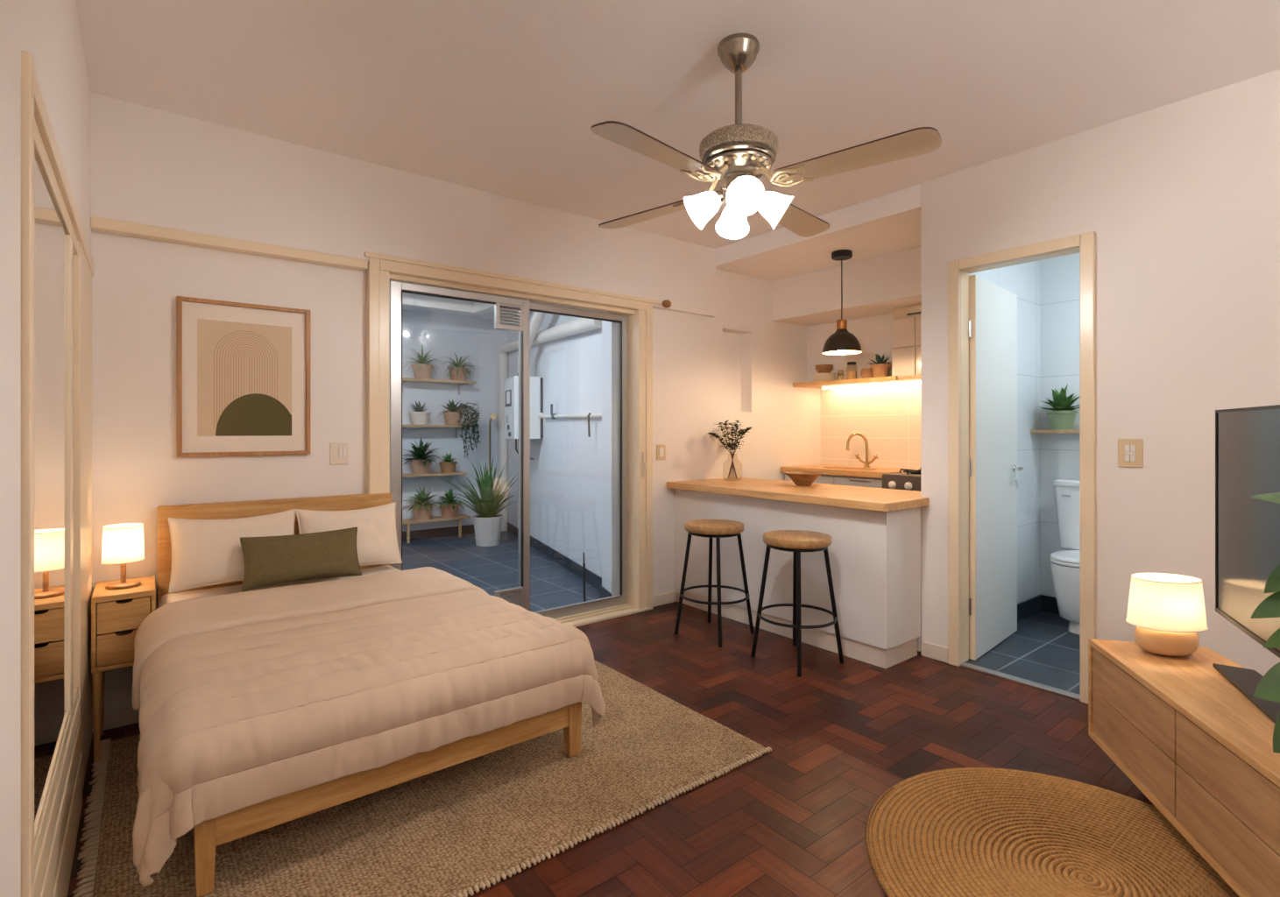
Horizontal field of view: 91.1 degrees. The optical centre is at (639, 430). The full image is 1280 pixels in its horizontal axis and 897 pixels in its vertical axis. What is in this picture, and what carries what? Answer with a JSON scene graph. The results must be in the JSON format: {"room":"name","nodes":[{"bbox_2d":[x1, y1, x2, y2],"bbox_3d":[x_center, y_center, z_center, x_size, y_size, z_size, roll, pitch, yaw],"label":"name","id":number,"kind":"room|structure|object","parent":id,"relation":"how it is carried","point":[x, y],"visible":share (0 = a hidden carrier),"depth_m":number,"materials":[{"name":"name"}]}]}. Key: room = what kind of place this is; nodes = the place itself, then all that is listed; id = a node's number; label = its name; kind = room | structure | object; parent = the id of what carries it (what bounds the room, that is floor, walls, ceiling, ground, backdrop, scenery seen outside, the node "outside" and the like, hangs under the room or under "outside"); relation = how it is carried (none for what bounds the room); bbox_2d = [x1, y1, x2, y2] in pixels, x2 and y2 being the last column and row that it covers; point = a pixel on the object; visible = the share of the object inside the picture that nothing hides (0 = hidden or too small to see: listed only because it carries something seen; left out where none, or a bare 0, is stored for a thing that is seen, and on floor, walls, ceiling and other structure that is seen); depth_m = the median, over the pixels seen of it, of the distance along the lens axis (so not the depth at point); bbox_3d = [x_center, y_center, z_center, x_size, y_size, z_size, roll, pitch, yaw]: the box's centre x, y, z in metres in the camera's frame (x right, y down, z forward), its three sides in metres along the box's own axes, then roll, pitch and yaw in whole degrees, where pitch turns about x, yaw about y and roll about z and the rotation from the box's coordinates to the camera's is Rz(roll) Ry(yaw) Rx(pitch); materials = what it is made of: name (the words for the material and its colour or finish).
{"room":"studio apartment","nodes":[
{"label":"studio apartment","id":0,"kind":"room"},
{"bbox_2d":[0,0,91,896],"bbox_3d":[-0.738,-0.065,0.532,0.150,2.630,5.450,0,0,-38],"label":"wall","id":1,"kind":"structure","parent":0,"point":[48,30],"depth_m":1.07,"materials":[{"name":"white paint"}]},
{"bbox_2d":[34,152,72,845],"bbox_3d":[-1.449,0.133,1.546,0.015,1.431,0.978,0,0,-38],"label":"mirror door","id":2,"kind":"structure","parent":1,"relation":"in","point":[53,246],"depth_m":1.53,"materials":[{"name":"silver mirror"}]},
{"bbox_2d":[21,49,94,896],"bbox_3d":[-1.684,0.282,1.840,0.043,1.935,1.825,0,0,-38],"label":"trim","id":3,"kind":"structure","parent":1,"relation":"attached to","point":[38,137],"depth_m":1.29,"materials":[{"name":"beige wood"}]},
{"bbox_2d":[34,686,82,896],"bbox_3d":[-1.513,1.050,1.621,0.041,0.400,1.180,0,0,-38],"label":"sliding door track","id":4,"kind":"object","parent":1,"relation":"attached to","point":[54,847],"depth_m":1.63,"materials":[{"name":"beige wood"}]},
{"bbox_2d":[402,309,506,531],"bbox_3d":[-2.907,-0.100,7.080,3.800,2.800,0.120,0,0,-38],"label":"wall","id":5,"kind":"structure","parent":0,"point":[448,335],"depth_m":7.49,"materials":[{"name":"paint"}]},
{"bbox_2d":[402,471,467,487],"bbox_3d":[-2.469,0.565,7.195,0.930,0.150,0.238,0,0,-38],"label":"plant shelf","id":6,"kind":"object","parent":5,"relation":"attached to","point":[456,473],"visible":0.59,"depth_m":7.17,"materials":[{"name":"brown wood"}]},
{"bbox_2d":[402,437,441,473],"bbox_3d":[-2.468,0.278,7.129,0.446,0.423,0.410,0,0,-38],"label":"potted plant","id":7,"kind":"object","parent":6,"relation":"on","point":[420,464],"visible":0.99,"depth_m":7.09,"materials":[{"name":"green plant"}]},
{"bbox_2d":[436,450,458,473],"bbox_3d":[-2.259,0.361,7.379,0.277,0.257,0.242,0,0,11],"label":"potted plant","id":8,"kind":"object","parent":6,"relation":"on","point":[447,466],"visible":1,"depth_m":7.30,"materials":[{"name":"green plant"}]},
{"bbox_2d":[402,424,473,438],"bbox_3d":[-2.437,0.010,7.220,1.010,0.150,0.238,0,0,-38],"label":"plant shelf","id":9,"kind":"object","parent":5,"relation":"attached to","point":[456,427],"visible":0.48,"depth_m":7.15,"materials":[{"name":"brown wood"}]},
{"bbox_2d":[408,401,431,424],"bbox_3d":[-2.511,-0.209,7.151,0.247,0.288,0.246,0,0,-38],"label":"potted plant","id":10,"kind":"object","parent":9,"relation":"on","point":[419,417],"visible":0.93,"depth_m":7.08,"materials":[{"name":"green plant"}]},
{"bbox_2d":[438,399,480,458],"bbox_3d":[-2.122,-0.021,7.336,0.453,0.693,0.385,0,0,36],"label":"potted plant","id":11,"kind":"object","parent":9,"relation":"on","point":[453,416],"visible":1,"depth_m":7.30,"materials":[{"name":"green plant"}]},
{"bbox_2d":[402,377,476,394],"bbox_3d":[-2.425,-0.510,7.229,1.040,0.150,0.238,0,0,-38],"label":"plant shelf","id":12,"kind":"object","parent":5,"relation":"attached to","point":[459,383],"visible":0.63,"depth_m":7.24,"materials":[{"name":"brown wood"}]},
{"bbox_2d":[402,346,440,379],"bbox_3d":[-2.463,-0.780,7.140,0.467,0.389,0.419,0,0,-15],"label":"potted plant","id":13,"kind":"object","parent":12,"relation":"on","point":[421,369],"visible":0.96,"depth_m":7.10,"materials":[{"name":"green plant"}]},
{"bbox_2d":[443,353,482,381],"bbox_3d":[-2.100,-0.756,7.386,0.512,0.390,0.434,0,0,-38],"label":"potted plant","id":14,"kind":"object","parent":12,"relation":"on","point":[458,371],"visible":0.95,"depth_m":7.36,"materials":[{"name":"green plant"}]},
{"bbox_2d":[488,413,497,473],"bbox_3d":[-1.797,0.523,7.704,0.083,1.454,0.224,0,0,-19],"label":"tap","id":15,"kind":"object","parent":5,"relation":"attached to","point":[493,416],"visible":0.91,"depth_m":7.78,"materials":[{"name":"gold metal"}]},
{"bbox_2d":[91,230,820,714],"bbox_3d":[-0.366,-0.065,4.200,5.275,2.630,0.150,0,0,-38],"label":"wall","id":16,"kind":"structure","parent":0,"point":[741,364],"depth_m":3.13,"materials":[{"name":"white paint"}]},
{"bbox_2d":[90,216,367,271],"bbox_3d":[-1.830,-0.849,2.903,1.070,0.047,0.075,0,0,-38],"label":"rail","id":17,"kind":"object","parent":16,"relation":"attached to","point":[97,224],"depth_m":2.82,"materials":[{"name":"beige wood"}]},
{"bbox_2d":[176,296,310,457],"bbox_3d":[-1.833,-0.238,2.930,0.528,0.708,0.027,0,0,-38],"label":"framed picture","id":18,"kind":"object","parent":16,"relation":"attached to","point":[243,369],"visible":1,"depth_m":2.92,"materials":[{"name":"beige paper"}]},
{"bbox_2d":[197,318,291,436],"bbox_3d":[-1.837,-0.239,2.932,0.376,0.526,0.002,0,0,-38],"label":"print","id":19,"kind":"object","parent":18,"relation":"attached to","point":[244,365],"depth_m":2.92,"materials":[{"name":"brown paper"}]},
{"bbox_2d":[329,442,347,465],"bbox_3d":[-1.525,0.116,3.182,0.085,0.112,0.012,0,0,-38],"label":"wall switch","id":20,"kind":"object","parent":16,"relation":"attached to","point":[338,451],"visible":1,"depth_m":3.18,"materials":[{"name":"beige plastic"}]},
{"bbox_2d":[91,591,676,733],"bbox_3d":[-1.002,1.212,3.594,3.225,0.075,0.014,0,0,-38],"label":"baseboard","id":21,"kind":"structure","parent":16,"relation":"attached to","point":[126,716],"depth_m":2.66,"materials":[{"name":"beige paint"}]},
{"bbox_2d":[364,251,661,627],"bbox_3d":[-0.690,0.168,3.897,1.980,2.165,0.225,0,0,-38],"label":"door","id":22,"kind":"structure","parent":16,"relation":"in","point":[387,277],"depth_m":3.88,"materials":[{"name":"beige wood"}]},
{"bbox_2d":[494,302,523,332],"bbox_3d":[-0.792,-0.686,3.801,0.182,0.152,0.032,0,0,-38],"label":"vent grille","id":23,"kind":"object","parent":22,"relation":"attached to","point":[519,307],"depth_m":3.80,"materials":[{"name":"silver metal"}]},
{"bbox_2d":[656,444,665,459],"bbox_3d":[0.152,0.155,4.504,0.085,0.110,0.012,0,0,-38],"label":"wall switch","id":24,"kind":"object","parent":16,"relation":"attached to","point":[661,449],"visible":1,"depth_m":4.50,"materials":[{"name":"beige plastic"}]},
{"bbox_2d":[402,305,517,320],"bbox_3d":[-1.715,-1.430,5.569,3.800,0.100,3.970,0,0,-38],"label":"ceiling","id":25,"kind":"structure","parent":0,"point":[489,314],"depth_m":7.38,"materials":[{"name":"paint"}]},
{"bbox_2d":[402,530,600,612],"bbox_3d":[-1.744,1.302,5.565,3.650,0.096,4.000,0,0,-38],"label":"floor","id":26,"kind":"structure","parent":0,"point":[491,569],"depth_m":5.80,"materials":[{"name":"tile"}]},
{"bbox_2d":[402,514,470,543],"bbox_3d":[-2.453,1.130,7.207,0.970,0.240,0.238,0,0,-38],"label":"plant shelf","id":27,"kind":"object","parent":26,"relation":"on","point":[406,521],"visible":0.59,"depth_m":7.17,"materials":[{"name":"brown wood"}]},
{"bbox_2d":[403,487,438,520],"bbox_3d":[-2.482,0.818,7.129,0.458,0.384,0.369,0,0,-38],"label":"potted plant","id":28,"kind":"object","parent":27,"relation":"on","point":[422,510],"visible":1,"depth_m":7.11,"materials":[{"name":"green plant"}]},
{"bbox_2d":[435,488,465,517],"bbox_3d":[-2.205,0.839,7.363,0.359,0.342,0.349,0,0,-38],"label":"potted plant","id":29,"kind":"object","parent":27,"relation":"on","point":[450,511],"visible":0.91,"depth_m":7.31,"materials":[{"name":"green plant"}]},
{"bbox_2d":[436,454,518,546],"bbox_3d":[-1.759,0.748,6.827,0.846,1.010,1.315,0,0,-38],"label":"potted plant","id":30,"kind":"object","parent":26,"relation":"on","point":[487,523],"visible":0.99,"depth_m":6.82,"materials":[{"name":"green plant"}]},
{"bbox_2d":[582,552,586,601],"bbox_3d":[-0.399,1.066,4.479,0.020,0.376,0.113,0,0,-12],"label":"hose","id":31,"kind":"object","parent":26,"relation":"on","point":[583,563],"visible":0.89,"depth_m":4.47,"materials":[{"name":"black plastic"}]},
{"bbox_2d":[506,311,601,577],"bbox_3d":[-0.858,-0.100,6.283,0.120,2.800,3.870,0,0,-25],"label":"wall","id":32,"kind":"structure","parent":0,"point":[566,468],"depth_m":5.71,"materials":[{"name":"paint"}]},
{"bbox_2d":[402,292,494,314],"bbox_3d":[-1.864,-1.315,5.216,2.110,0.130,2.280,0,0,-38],"label":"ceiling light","id":33,"kind":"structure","parent":32,"relation":"attached to","point":[410,300],"depth_m":6.44,"materials":[{"name":"white paint"}]},
{"bbox_2d":[402,522,615,598],"bbox_3d":[-1.845,1.202,5.486,3.294,0.104,3.698,0,0,-38],"label":"baseboard","id":34,"kind":"structure","parent":32,"relation":"attached to","point":[593,579],"depth_m":6.40,"materials":[{"name":"stone"}]},
{"bbox_2d":[504,373,543,459],"bbox_3d":[-1.221,-0.145,6.559,0.303,0.891,0.448,0,0,-25],"label":"boiler","id":35,"kind":"object","parent":32,"relation":"attached to","point":[536,383],"visible":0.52,"depth_m":6.40,"materials":[{"name":"white metal"}]},
{"bbox_2d":[517,311,545,373],"bbox_3d":[-1.030,-0.989,6.078,0.104,0.794,0.943,0,0,-25],"label":"flue pipe","id":36,"kind":"object","parent":35,"relation":"attached to","point":[535,321],"visible":0.18,"depth_m":5.97,"materials":[{"name":"white metal"}]},
{"bbox_2d":[498,318,601,530],"bbox_3d":[-1.016,0.086,6.335,0.116,2.328,3.461,0,0,-25],"label":"drain pipe","id":37,"kind":"object","parent":32,"relation":"attached to","point":[581,325],"visible":0.77,"depth_m":7.80,"materials":[{"name":"white paint"}]},
{"bbox_2d":[537,403,601,437],"bbox_3d":[-0.605,-0.100,5.497,0.080,0.301,1.790,0,0,-25],"label":"pipe","id":38,"kind":"object","parent":32,"relation":"attached to","point":[554,416],"visible":1,"depth_m":5.47,"materials":[{"name":"white metal"}]},
{"bbox_2d":[66,601,1154,896],"bbox_3d":[1.249,1.287,2.156,5.110,0.086,5.280,0,0,-38],"label":"floor","id":39,"kind":"structure","parent":0,"point":[791,820],"depth_m":2.49,"materials":[{"name":"brown wood"}]},
{"bbox_2d":[72,659,772,896],"bbox_3d":[-0.823,1.242,2.470,2.078,0.014,1.705,0,0,-38],"label":"area rug","id":40,"kind":"object","parent":39,"relation":"on","point":[459,830],"visible":0.42,"depth_m":2.01,"materials":[{"name":"beige carpet"}]},
{"bbox_2d":[91,575,155,763],"bbox_3d":[-2.067,0.936,2.522,0.191,0.627,0.320,0,0,-38],"label":"nightstand","id":41,"kind":"object","parent":40,"relation":"on","point":[116,615],"visible":0.79,"depth_m":2.39,"materials":[{"name":"brown wood"}]},
{"bbox_2d":[100,523,145,589],"bbox_3d":[-2.065,0.501,2.510,0.138,0.245,0.138,0,0,-38],"label":"bedside lamp","id":42,"kind":"object","parent":41,"relation":"on","point":[123,544],"visible":1,"depth_m":2.47,"materials":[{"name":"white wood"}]},
{"bbox_2d":[157,492,581,896],"bbox_3d":[-1.153,0.787,2.559,1.273,0.925,1.403,0,0,-38],"label":"bed","id":43,"kind":"object","parent":40,"relation":"on","point":[209,834],"visible":0.17,"depth_m":2.12,"materials":[{"name":"brown wood"}]},
{"bbox_2d":[158,565,399,608],"bbox_3d":[-1.158,0.840,2.565,1.269,0.292,1.293,0,0,-38],"label":"mattress","id":44,"kind":"object","parent":43,"relation":"on","point":[167,598],"visible":0.11,"depth_m":2.75,"materials":[{"name":"beige fabric"}]},
{"bbox_2d":[168,509,295,593],"bbox_3d":[-1.778,0.518,2.764,0.480,0.300,0.148,0,0,-38],"label":"pillow","id":45,"kind":"object","parent":44,"relation":"on","point":[205,552],"visible":0.74,"depth_m":2.68,"materials":[{"name":"beige fabric"}]},
{"bbox_2d":[240,526,361,591],"bbox_3d":[-1.502,0.565,2.801,0.475,0.217,0.121,0,0,-38],"label":"lumbar cushion","id":46,"kind":"object","parent":44,"relation":"on","point":[269,561],"visible":1,"depth_m":2.76,"materials":[{"name":"green fabric"}]},
{"bbox_2d":[295,502,402,565],"bbox_3d":[-1.409,0.518,3.055,0.462,0.300,0.154,0,0,-38],"label":"pillow","id":47,"kind":"object","parent":44,"relation":"on","point":[377,540],"visible":0.66,"depth_m":3.06,"materials":[{"name":"beige fabric"}]},
{"bbox_2d":[131,566,605,886],"bbox_3d":[-1.006,0.899,2.380,1.439,0.485,1.070,0,0,-38],"label":"comforter","id":48,"kind":"object","parent":44,"relation":"on","point":[243,699],"visible":1,"depth_m":2.03,"materials":[{"name":"beige fabric"}]},
{"bbox_2d":[674,519,754,647],"bbox_3d":[0.457,0.907,3.855,0.426,0.681,0.426,0,0,34],"label":"bar stool","id":49,"kind":"object","parent":39,"relation":"on","point":[717,529],"visible":1,"depth_m":3.84,"materials":[{"name":"black metal"}]},
{"bbox_2d":[750,530,843,677],"bbox_3d":[0.853,0.907,3.416,0.426,0.681,0.426,0,0,-24],"label":"bar stool","id":50,"kind":"object","parent":39,"relation":"on","point":[796,541],"visible":1,"depth_m":3.37,"materials":[{"name":"black metal"}]},
{"bbox_2d":[674,488,920,668],"bbox_3d":[0.990,0.833,4.105,0.562,0.834,1.672,0,0,-38],"label":"bar cabinet","id":51,"kind":"object","parent":39,"relation":"on","point":[874,556],"visible":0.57,"depth_m":3.59,"materials":[{"name":"white paint"}]},
{"bbox_2d":[666,477,928,511],"bbox_3d":[1.020,0.393,4.101,0.762,0.045,1.717,0,0,-38],"label":"countertop","id":52,"kind":"structure","parent":51,"relation":"on","point":[879,499],"depth_m":3.79,"materials":[{"name":"brown wood"}]},
{"bbox_2d":[784,471,822,486],"bbox_3d":[1.105,0.327,4.252,0.254,0.086,0.254,0,0,-38],"label":"wooden bowl","id":53,"kind":"object","parent":52,"relation":"on","point":[801,478],"visible":1,"depth_m":4.19,"materials":[{"name":"brown wood"}]},
{"bbox_3d":[0.690,0.270,4.682,0.142,0.197,0.142,0,0,-38],"label":"glass vase","id":54,"kind":"object","parent":52,"relation":"on","visible":0},
{"bbox_2d":[707,432,737,479],"bbox_3d":[0.615,0.187,4.719,0.240,0.344,0.101,0,0,19],"label":"leafy sprig","id":55,"kind":"object","parent":54,"relation":"in","point":[711,434],"visible":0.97,"depth_m":4.71,"materials":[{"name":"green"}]},
{"bbox_2d":[713,422,736,478],"bbox_3d":[0.639,0.149,4.658,0.183,0.420,0.108,0,0,-38],"label":"leafy sprig","id":56,"kind":"object","parent":54,"relation":"in","point":[720,426],"visible":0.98,"depth_m":4.65,"materials":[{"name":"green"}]},
{"bbox_2d":[727,423,738,478],"bbox_3d":[0.679,0.150,4.609,0.093,0.416,0.222,0,0,10],"label":"leafy sprig","id":57,"kind":"object","parent":54,"relation":"in","point":[731,448],"visible":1,"depth_m":4.60,"materials":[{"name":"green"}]},
{"bbox_2d":[728,420,742,477],"bbox_3d":[0.713,0.141,4.683,0.120,0.436,0.090,0,0,8],"label":"leafy sprig","id":58,"kind":"object","parent":54,"relation":"in","point":[735,425],"visible":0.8,"depth_m":4.68,"materials":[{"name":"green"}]},
{"bbox_2d":[728,426,752,477],"bbox_3d":[0.740,0.165,4.633,0.106,0.387,0.214,0,0,-38],"label":"leafy sprig","id":59,"kind":"object","parent":54,"relation":"in","point":[746,429],"visible":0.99,"depth_m":4.61,"materials":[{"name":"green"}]},
{"bbox_2d":[784,473,882,487],"bbox_3d":[1.727,0.801,5.129,0.518,0.898,0.975,0,0,-38],"label":"base cabinet","id":60,"kind":"object","parent":39,"relation":"on","point":[829,479],"visible":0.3,"depth_m":4.87,"materials":[{"name":"white paint"}]},
{"bbox_2d":[780,464,918,478],"bbox_3d":[1.716,0.328,5.119,0.562,0.045,0.980,0,0,-38],"label":"countertop","id":61,"kind":"structure","parent":60,"relation":"on","point":[878,473],"depth_m":4.94,"materials":[{"name":"brown wood"}]},
{"bbox_2d":[823,466,876,469],"bbox_3d":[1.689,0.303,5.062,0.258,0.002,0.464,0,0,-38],"label":"sink","id":62,"kind":"object","parent":61,"relation":"in","point":[842,468],"visible":1,"depth_m":5.08,"materials":[{"name":"silver metal"}]},
{"bbox_2d":[846,431,878,467],"bbox_3d":[1.835,0.159,5.174,0.261,0.292,0.086,0,0,30],"label":"kitchen faucet","id":63,"kind":"object","parent":61,"relation":"on","point":[866,463],"visible":0.99,"depth_m":5.16,"materials":[{"name":"gold metal"}]},
{"bbox_2d":[882,468,920,491],"bbox_3d":[2.166,0.764,4.446,0.673,0.972,0.622,0,0,-38],"label":"stove","id":64,"kind":"object","parent":39,"relation":"on","point":[908,479],"visible":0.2,"depth_m":4.40,"materials":[{"name":"grey metal"}]},
{"bbox_2d":[865,767,1239,896],"bbox_3d":[1.235,1.242,1.737,1.150,0.012,1.150,0,0,8],"label":"round rug","id":65,"kind":"object","parent":39,"relation":"on","point":[957,831],"visible":0.97,"depth_m":1.89,"materials":[{"name":"wicker"}]},
{"bbox_2d":[1050,479,1079,634],"bbox_3d":[2.769,0.784,3.920,0.531,0.920,0.430,0,0,-38],"label":"toilet","id":66,"kind":"object","parent":39,"relation":"on","point":[1064,564],"visible":0.42,"depth_m":3.88,"materials":[{"name":"white ceramic"}]},
{"bbox_2d":[1088,638,1279,896],"bbox_3d":[1.667,1.010,1.522,0.375,0.448,1.665,0,0,15],"label":"tv stand","id":67,"kind":"object","parent":39,"relation":"on","point":[1193,744],"visible":0.99,"depth_m":1.79,"materials":[{"name":"brown wood"}]},
{"bbox_2d":[1125,572,1208,656],"bbox_3d":[1.855,0.652,2.215,0.248,0.268,0.184,0,0,0],"label":"table lamp","id":68,"kind":"object","parent":67,"relation":"on","point":[1167,611],"visible":1,"depth_m":2.15,"materials":[{"name":"fabric"}]},
{"bbox_2d":[1212,404,1279,723],"bbox_3d":[1.739,0.358,1.615,0.145,0.856,1.160,0,0,27],"label":"television","id":69,"kind":"object","parent":67,"relation":"on","point":[1248,439],"visible":1,"depth_m":1.91,"materials":[{"name":"black glass"}]},
{"bbox_2d":[1250,492,1279,753],"bbox_3d":[1.121,0.673,0.960,0.265,1.153,0.256,0,0,-38],"label":"plant","id":70,"kind":"object","parent":39,"relation":"on","point":[1268,688],"visible":1,"depth_m":0.98,"materials":[{"name":"green plant"}]},
{"bbox_2d":[601,320,619,596],"bbox_3d":[-0.184,-0.115,4.567,0.124,2.770,0.249,0,0,-20],"label":"pillar","id":71,"kind":"structure","parent":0,"point":[610,329],"depth_m":4.46,"materials":[{"name":"paint"}]},
{"bbox_2d":[75,0,1279,248],"bbox_3d":[0.705,-1.430,1.670,3.825,0.100,5.450,0,0,-38],"label":"ceiling","id":72,"kind":"structure","parent":0,"point":[500,97],"depth_m":2.45,"materials":[{"name":"white paint"}]},
{"bbox_2d":[90,92,716,317],"bbox_3d":[-0.844,-1.126,3.696,3.599,0.508,0.050,0,0,-38],"label":"wall","id":73,"kind":"structure","parent":72,"relation":"attached to","point":[149,166],"depth_m":3.16,"materials":[{"name":"white paint"}]},
{"bbox_2d":[590,33,941,239],"bbox_3d":[0.352,-1.053,2.265,1.052,0.655,0.964,0,0,-4],"label":"ceiling fan","id":74,"kind":"object","parent":72,"relation":"hanging from","point":[737,155],"visible":1,"depth_m":2.15,"materials":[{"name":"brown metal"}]},
{"bbox_2d":[714,183,920,281],"bbox_3d":[1.660,-1.315,4.638,1.550,0.129,1.670,0,0,-38],"label":"ceiling","id":75,"kind":"structure","parent":0,"point":[888,223],"depth_m":4.24,"materials":[{"name":"white paint"}]},
{"bbox_2d":[822,249,861,354],"bbox_3d":[1.414,-0.890,4.401,0.262,0.719,0.262,0,0,-38],"label":"pendant lamp","id":76,"kind":"object","parent":75,"relation":"hanging from","point":[842,342],"visible":1,"depth_m":4.35,"materials":[{"name":"black metal"}]},
{"bbox_2d":[771,246,920,381],"bbox_3d":[1.888,-0.833,4.818,0.670,0.835,1.670,0,0,-38],"label":"wall","id":77,"kind":"structure","parent":0,"point":[873,287],"depth_m":4.93,"materials":[{"name":"white paint"}]},
{"bbox_2d":[891,304,920,377],"bbox_3d":[2.200,-0.657,4.487,0.183,0.522,0.755,0,0,-38],"label":"upper cabinet","id":78,"kind":"object","parent":77,"relation":"attached to","point":[906,322],"visible":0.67,"depth_m":4.64,"materials":[{"name":"beige"}]},
{"bbox_2d":[820,383,920,469],"bbox_3d":[2.210,0.000,5.072,0.150,2.500,1.670,0,0,-38],"label":"wall","id":79,"kind":"structure","parent":0,"point":[888,416],"depth_m":5.27,"materials":[{"name":"tile"}]},
{"bbox_2d":[792,375,920,389],"bbox_3d":[1.992,-0.387,4.902,0.397,0.046,1.663,0,0,-38],"label":"shelf","id":80,"kind":"object","parent":79,"relation":"attached to","point":[891,380],"visible":0.53,"depth_m":5.04,"materials":[{"name":"brown wood"}]},
{"bbox_2d":[813,379,835,381],"bbox_3d":[1.553,-0.419,5.299,0.190,0.016,0.190,0,0,-38],"label":"plate","id":81,"kind":"object","parent":80,"relation":"on","point":[815,380],"visible":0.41,"depth_m":5.23,"materials":[{"name":"beige ceramic"}]},
{"bbox_2d":[813,376,835,379],"bbox_3d":[1.553,-0.436,5.299,0.190,0.016,0.190,0,0,-38],"label":"plate","id":82,"kind":"object","parent":81,"relation":"on","point":[823,378],"visible":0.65,"depth_m":5.23,"materials":[{"name":"beige ceramic"}]},
{"bbox_2d":[812,374,835,377],"bbox_3d":[1.553,-0.454,5.299,0.190,0.016,0.190,0,0,-38],"label":"plate","id":83,"kind":"object","parent":82,"relation":"on","point":[816,376],"visible":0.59,"depth_m":5.23,"materials":[{"name":"beige ceramic"}]},
{"bbox_2d":[813,373,835,375],"bbox_3d":[1.553,-0.471,5.299,0.190,0.016,0.190,0,0,-38],"label":"plate","id":84,"kind":"object","parent":83,"relation":"on","point":[815,374],"visible":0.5,"depth_m":5.23,"materials":[{"name":"beige"}]},
{"bbox_2d":[814,364,833,373],"bbox_3d":[1.553,-0.517,5.299,0.146,0.070,0.146,0,0,-38],"label":"bowl","id":85,"kind":"object","parent":84,"relation":"on","point":[819,368],"visible":0.83,"depth_m":5.25,"materials":[{"name":"brown wood"}]},
{"bbox_2d":[846,361,856,379],"bbox_3d":[1.713,-0.482,5.080,0.084,0.142,0.084,0,0,-38],"label":"glass jar","id":86,"kind":"object","parent":80,"relation":"on","point":[850,375],"visible":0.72,"depth_m":5.05,"materials":[{"name":"brown"}]},
{"bbox_2d":[860,367,873,378],"bbox_3d":[1.818,-0.453,5.011,0.110,0.085,0.109,0,0,-38],"label":"pot","id":87,"kind":"object","parent":80,"relation":"on","point":[866,372],"visible":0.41,"depth_m":4.97,"materials":[{"name":"orange ceramic"}]},
{"bbox_2d":[868,353,891,377],"bbox_3d":[1.890,-0.510,4.904,0.224,0.199,0.220,0,0,-38],"label":"potted plant","id":88,"kind":"object","parent":80,"relation":"on","point":[880,368],"visible":0.91,"depth_m":4.86,"materials":[{"name":"green plant"}]},
{"bbox_2d":[968,260,1039,603],"bbox_3d":[2.241,0.000,3.982,1.450,2.500,0.080,0,0,-38],"label":"wall partition","id":89,"kind":"structure","parent":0,"point":[1022,280],"depth_m":4.21,"materials":[{"name":"tile"}]},
{"bbox_2d":[1017,594,1059,622],"bbox_3d":[2.761,1.190,3.258,1.370,0.109,1.700,0,0,-38],"label":"baseboard","id":90,"kind":"structure","parent":89,"relation":"attached to","point":[1040,603],"depth_m":4.26,"materials":[{"name":"tile"}]},
{"bbox_2d":[1039,253,1079,597],"bbox_3d":[3.338,0.000,3.713,0.100,2.500,1.700,0,0,-38],"label":"wall","id":91,"kind":"structure","parent":0,"point":[1059,276],"depth_m":4.28,"materials":[{"name":"tile"}]},
{"bbox_2d":[1030,430,1079,433],"bbox_3d":[2.949,0.006,3.978,0.178,0.023,0.798,0,0,-38],"label":"shelf","id":92,"kind":"object","parent":91,"relation":"attached to","point":[1031,431],"visible":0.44,"depth_m":4.12,"materials":[{"name":"brown wood"}]},
{"bbox_2d":[1037,383,1079,430],"bbox_3d":[2.772,-0.157,4.127,0.263,0.303,0.333,0,0,-38],"label":"potted plant","id":93,"kind":"object","parent":92,"relation":"on","point":[1061,417],"visible":0.94,"depth_m":4.10,"materials":[{"name":"green plant"}]},
{"bbox_2d":[920,69,1279,676],"bbox_3d":[2.731,-0.065,2.108,0.100,2.630,3.630,0,0,-38],"label":"wall","id":94,"kind":"structure","parent":0,"point":[1180,200],"depth_m":2.70,"materials":[{"name":"white paint"}]},
{"bbox_2d":[922,641,948,663],"bbox_3d":[2.644,1.210,2.127,0.014,0.080,3.468,0,0,-38],"label":"baseboard","id":95,"kind":"structure","parent":94,"relation":"attached to","point":[936,652],"depth_m":3.42,"materials":[{"name":"beige paint"}]},
{"bbox_2d":[960,662,1079,700],"bbox_3d":[1.887,1.244,3.130,0.051,0.012,0.590,0,0,-38],"label":"trim","id":96,"kind":"structure","parent":94,"relation":"attached to","point":[1043,687],"depth_m":3.10,"materials":[{"name":"silver metal"}]},
{"bbox_2d":[948,231,1095,704],"bbox_3d":[2.184,0.172,3.381,0.860,2.155,0.682,0,0,-38],"label":"door","id":97,"kind":"structure","parent":94,"relation":"in","point":[983,469],"depth_m":3.39,"materials":[{"name":"beige wood"}]},
{"bbox_2d":[1117,438,1143,467],"bbox_3d":[2.150,0.099,2.754,0.012,0.124,0.088,0,0,-38],"label":"wall switch","id":98,"kind":"object","parent":94,"relation":"attached to","point":[1130,451],"visible":1,"depth_m":2.75,"materials":[{"name":"beige plastic"}]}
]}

